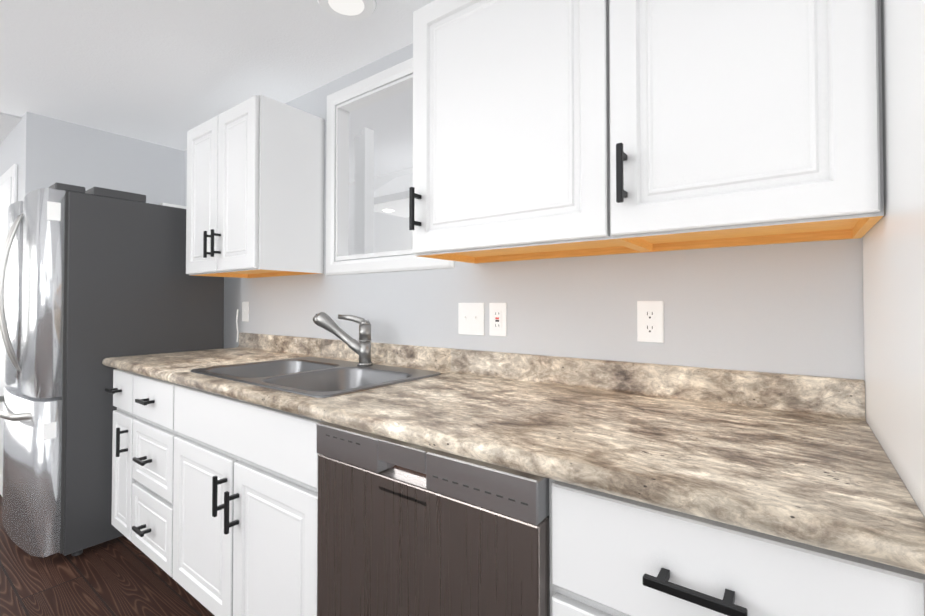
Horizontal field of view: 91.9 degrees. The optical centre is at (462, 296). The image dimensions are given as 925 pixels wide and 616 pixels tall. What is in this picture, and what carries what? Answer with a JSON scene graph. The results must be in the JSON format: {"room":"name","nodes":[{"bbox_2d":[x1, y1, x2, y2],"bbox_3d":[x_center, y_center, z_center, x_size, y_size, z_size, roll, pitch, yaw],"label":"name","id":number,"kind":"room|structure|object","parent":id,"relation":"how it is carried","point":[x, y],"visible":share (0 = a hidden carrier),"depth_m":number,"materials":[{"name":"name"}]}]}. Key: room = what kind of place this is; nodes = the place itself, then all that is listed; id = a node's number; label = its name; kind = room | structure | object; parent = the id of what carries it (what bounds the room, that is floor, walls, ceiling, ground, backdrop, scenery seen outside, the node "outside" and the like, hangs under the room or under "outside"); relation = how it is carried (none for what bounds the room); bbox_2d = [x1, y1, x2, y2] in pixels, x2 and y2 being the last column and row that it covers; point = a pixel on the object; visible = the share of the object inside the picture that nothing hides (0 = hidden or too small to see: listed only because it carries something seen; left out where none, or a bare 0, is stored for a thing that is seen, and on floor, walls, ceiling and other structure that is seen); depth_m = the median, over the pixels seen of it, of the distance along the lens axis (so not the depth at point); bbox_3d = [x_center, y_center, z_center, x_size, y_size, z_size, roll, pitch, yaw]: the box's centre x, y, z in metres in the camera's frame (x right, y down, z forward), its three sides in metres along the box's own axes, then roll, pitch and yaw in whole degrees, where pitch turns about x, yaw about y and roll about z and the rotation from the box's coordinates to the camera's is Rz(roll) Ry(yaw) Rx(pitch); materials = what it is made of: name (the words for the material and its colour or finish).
{"room":"kitchen","nodes":[
{"label":"kitchen","id":0,"kind":"room"},
{"bbox_2d":[0,119,21,200],"bbox_3d":[-3.148,0.093,3.081,1.660,2.220,0.120,-1,-1,37],"label":"wall","id":1,"kind":"structure","parent":0,"point":[10,149],"depth_m":2.69,"materials":[{"name":"grey paint"}]},
{"bbox_2d":[0,177,11,495],"bbox_3d":[-2.944,0.245,2.834,0.752,1.884,0.020,-1,-1,37],"label":"hall door","id":2,"kind":"structure","parent":1,"relation":"in","point":[5,193],"depth_m":2.71,"materials":[{"name":"white wood"}]},
{"bbox_2d":[0,164,17,203],"bbox_3d":[-2.941,0.218,2.838,0.884,1.962,0.018,-1,-1,37],"label":"door frame","id":3,"kind":"structure","parent":1,"relation":"attached to","point":[12,171],"depth_m":2.60,"materials":[{"name":"white wood"}]},
{"bbox_2d":[21,112,183,205],"bbox_3d":[-2.213,0.090,2.846,0.120,2.220,0.860,-1,-1,37],"label":"wall","id":4,"kind":"structure","parent":0,"point":[53,151],"depth_m":2.73,"materials":[{"name":"grey paint"}]},
{"bbox_2d":[0,495,213,615],"bbox_3d":[-0.853,1.214,1.842,7.000,0.060,7.900,-1,-1,37],"label":"floor","id":5,"kind":"structure","parent":0,"point":[122,576],"depth_m":1.83,"materials":[{"name":"brown wood"}]},
{"bbox_2d":[0,182,237,557],"bbox_3d":[-1.905,0.343,2.452,0.811,1.700,0.946,-1,-1,37],"label":"fridge","id":6,"kind":"object","parent":5,"relation":"on","point":[95,276],"visible":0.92,"depth_m":2.07,"materials":[{"name":"grey metal"}]},
{"bbox_2d":[109,369,128,538],"bbox_3d":[-1.343,0.760,2.255,0.263,0.860,0.627,-1,-1,37],"label":"base cabinet","id":7,"kind":"object","parent":5,"relation":"on","point":[120,390],"depth_m":2.01,"materials":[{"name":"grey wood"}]},
{"bbox_2d":[102,333,924,573],"bbox_3d":[-0.394,0.255,1.540,2.716,0.123,0.658,-1,-1,37],"label":"countertop","id":8,"kind":"structure","parent":7,"relation":"on","point":[804,459],"depth_m":0.93,"materials":[{"name":"laminate"}]},
{"bbox_2d":[190,357,440,397],"bbox_3d":[-0.549,0.366,1.645,0.824,0.184,0.525,-1,-1,37],"label":"sink","id":9,"kind":"object","parent":8,"relation":"in","point":[316,377],"visible":0.35,"depth_m":1.69,"materials":[{"name":"silver metal"}]},
{"bbox_2d":[312,312,372,365],"bbox_3d":[-0.488,0.170,1.821,0.254,0.213,0.062,0,-1,9],"label":"faucet","id":10,"kind":"object","parent":8,"relation":"on","point":[361,348],"visible":1,"depth_m":1.80,"materials":[{"name":"silver metal"}]},
{"bbox_2d":[129,372,323,604],"bbox_3d":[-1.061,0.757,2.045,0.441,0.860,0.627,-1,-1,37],"label":"base cabinet","id":11,"kind":"object","parent":5,"relation":"on","point":[214,504],"depth_m":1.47,"materials":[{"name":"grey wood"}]},
{"bbox_2d":[354,127,373,254],"bbox_3d":[-0.660,0.051,2.950,0.130,2.300,0.080,-1,-1,37],"label":"door frame","id":12,"kind":"structure","parent":5,"relation":"on","point":[364,201],"depth_m":2.93,"materials":[{"name":"white wood"}]},
{"bbox_2d":[317,421,549,615],"bbox_3d":[0.067,0.745,1.185,0.617,0.856,0.628,-1,-1,37],"label":"dishwasher","id":13,"kind":"object","parent":5,"relation":"on","point":[406,529],"visible":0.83,"depth_m":0.91,"materials":[{"name":"brown wood"}]},
{"bbox_2d":[549,479,924,615],"bbox_3d":[0.515,0.738,0.873,0.468,0.860,0.627,-1,-1,37],"label":"base cabinet","id":14,"kind":"object","parent":5,"relation":"on","point":[611,555],"depth_m":0.63,"materials":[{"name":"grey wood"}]},
{"bbox_2d":[862,0,924,517],"bbox_3d":[0.907,0.098,0.511,0.600,2.130,0.756,-1,-1,37],"label":"wall","id":15,"kind":"structure","parent":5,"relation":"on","point":[893,245],"depth_m":0.64,"materials":[{"name":"white paint"}]},
{"bbox_2d":[0,0,434,150],"bbox_3d":[-1.927,-1.099,0.434,7.000,0.080,4.300,-1,-1,37],"label":"ceiling","id":16,"kind":"structure","parent":0,"point":[169,73],"depth_m":1.91,"materials":[{"name":"white paint"}]},
{"bbox_2d":[0,112,21,142],"bbox_3d":[-3.901,-1.026,2.087,1.659,0.012,2.399,-1,-1,37],"label":"ceiling","id":17,"kind":"structure","parent":16,"relation":"attached to","point":[9,123],"depth_m":2.62,"materials":[{"name":"white paint"}]},
{"bbox_2d":[317,0,376,20],"bbox_3d":[-0.408,-1.034,1.571,0.210,0.014,0.210,-1,-1,37],"label":"recessed light","id":18,"kind":"object","parent":16,"relation":"in","point":[352,10],"visible":0.96,"depth_m":1.59,"materials":[{"name":"white plastic"}]},
{"bbox_2d":[349,167,412,254],"bbox_3d":[-0.610,-0.024,4.535,4.000,2.500,0.080,-1,-1,37],"label":"wall","id":19,"kind":"structure","parent":0,"point":[393,233],"depth_m":4.63,"materials":[{"name":"white paint"}]},
{"bbox_2d":[374,174,412,217],"bbox_3d":[-0.220,-1.038,3.836,1.320,0.490,0.598,-1,-1,37],"label":"canopy","id":20,"kind":"object","parent":19,"relation":"attached to","point":[391,197],"visible":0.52,"depth_m":3.86,"materials":[{"name":"white"}]},
{"bbox_2d":[349,88,412,182],"bbox_3d":[0.430,-1.329,3.608,7.000,0.080,3.600,-1,-1,37],"label":"ceiling","id":21,"kind":"structure","parent":0,"point":[388,121],"depth_m":3.50,"materials":[{"name":"white paint"}]},
{"bbox_2d":[184,43,863,379],"bbox_3d":[-0.626,-0.061,2.167,6.800,2.500,0.060,-1,-1,37],"label":"wall","id":22,"kind":"structure","parent":0,"point":[791,308],"depth_m":1.34,"materials":[{"name":"grey paint"}]},
{"bbox_2d":[242,302,248,321],"bbox_3d":[-1.263,0.088,2.591,0.070,0.115,0.013,-1,-1,37],"label":"light switch","id":23,"kind":"object","parent":22,"relation":"attached to","point":[245,311],"visible":1,"depth_m":2.59,"materials":[{"name":"white plastic"}]},
{"bbox_2d":[186,95,323,277],"bbox_3d":[-1.062,-0.485,2.219,0.688,0.750,0.382,-1,-1,37],"label":"upper cabinet","id":24,"kind":"object","parent":22,"relation":"attached to","point":[255,189],"visible":1,"depth_m":2.04,"materials":[{"name":"white wood"}]},
{"bbox_2d":[326,58,454,274],"bbox_3d":[-0.322,-0.537,1.948,0.772,0.867,0.093,-1,-1,37],"label":"trim","id":25,"kind":"structure","parent":22,"relation":"attached to","point":[337,191],"depth_m":2.09,"materials":[{"name":"white wood"}]},
{"bbox_2d":[458,303,483,334],"bbox_3d":[0.029,0.082,1.631,0.115,0.117,0.013,-1,-1,37],"label":"switch plate","id":26,"kind":"object","parent":22,"relation":"attached to","point":[470,318],"visible":1,"depth_m":1.63,"materials":[{"name":"white plastic"}]},
{"bbox_2d":[489,303,506,336],"bbox_3d":[0.123,0.081,1.564,0.070,0.117,0.008,-1,-1,37],"label":"outlet","id":27,"kind":"object","parent":22,"relation":"attached to","point":[497,319],"visible":1,"depth_m":1.56,"materials":[{"name":"white plastic"}]},
{"bbox_2d":[409,0,883,263],"bbox_3d":[0.353,-0.502,1.167,1.055,0.750,0.382,-1,-1,37],"label":"upper cabinet","id":28,"kind":"object","parent":22,"relation":"attached to","point":[546,129],"visible":1,"depth_m":0.97,"materials":[{"name":"white wood"}]},
{"bbox_2d":[637,301,663,342],"bbox_3d":[0.530,0.071,1.262,0.071,0.117,0.007,-1,-1,37],"label":"duplex electrical outlet","id":29,"kind":"object","parent":22,"relation":"attached to","point":[650,321],"visible":1,"depth_m":1.26,"materials":[{"name":"white plastic"}]}
]}

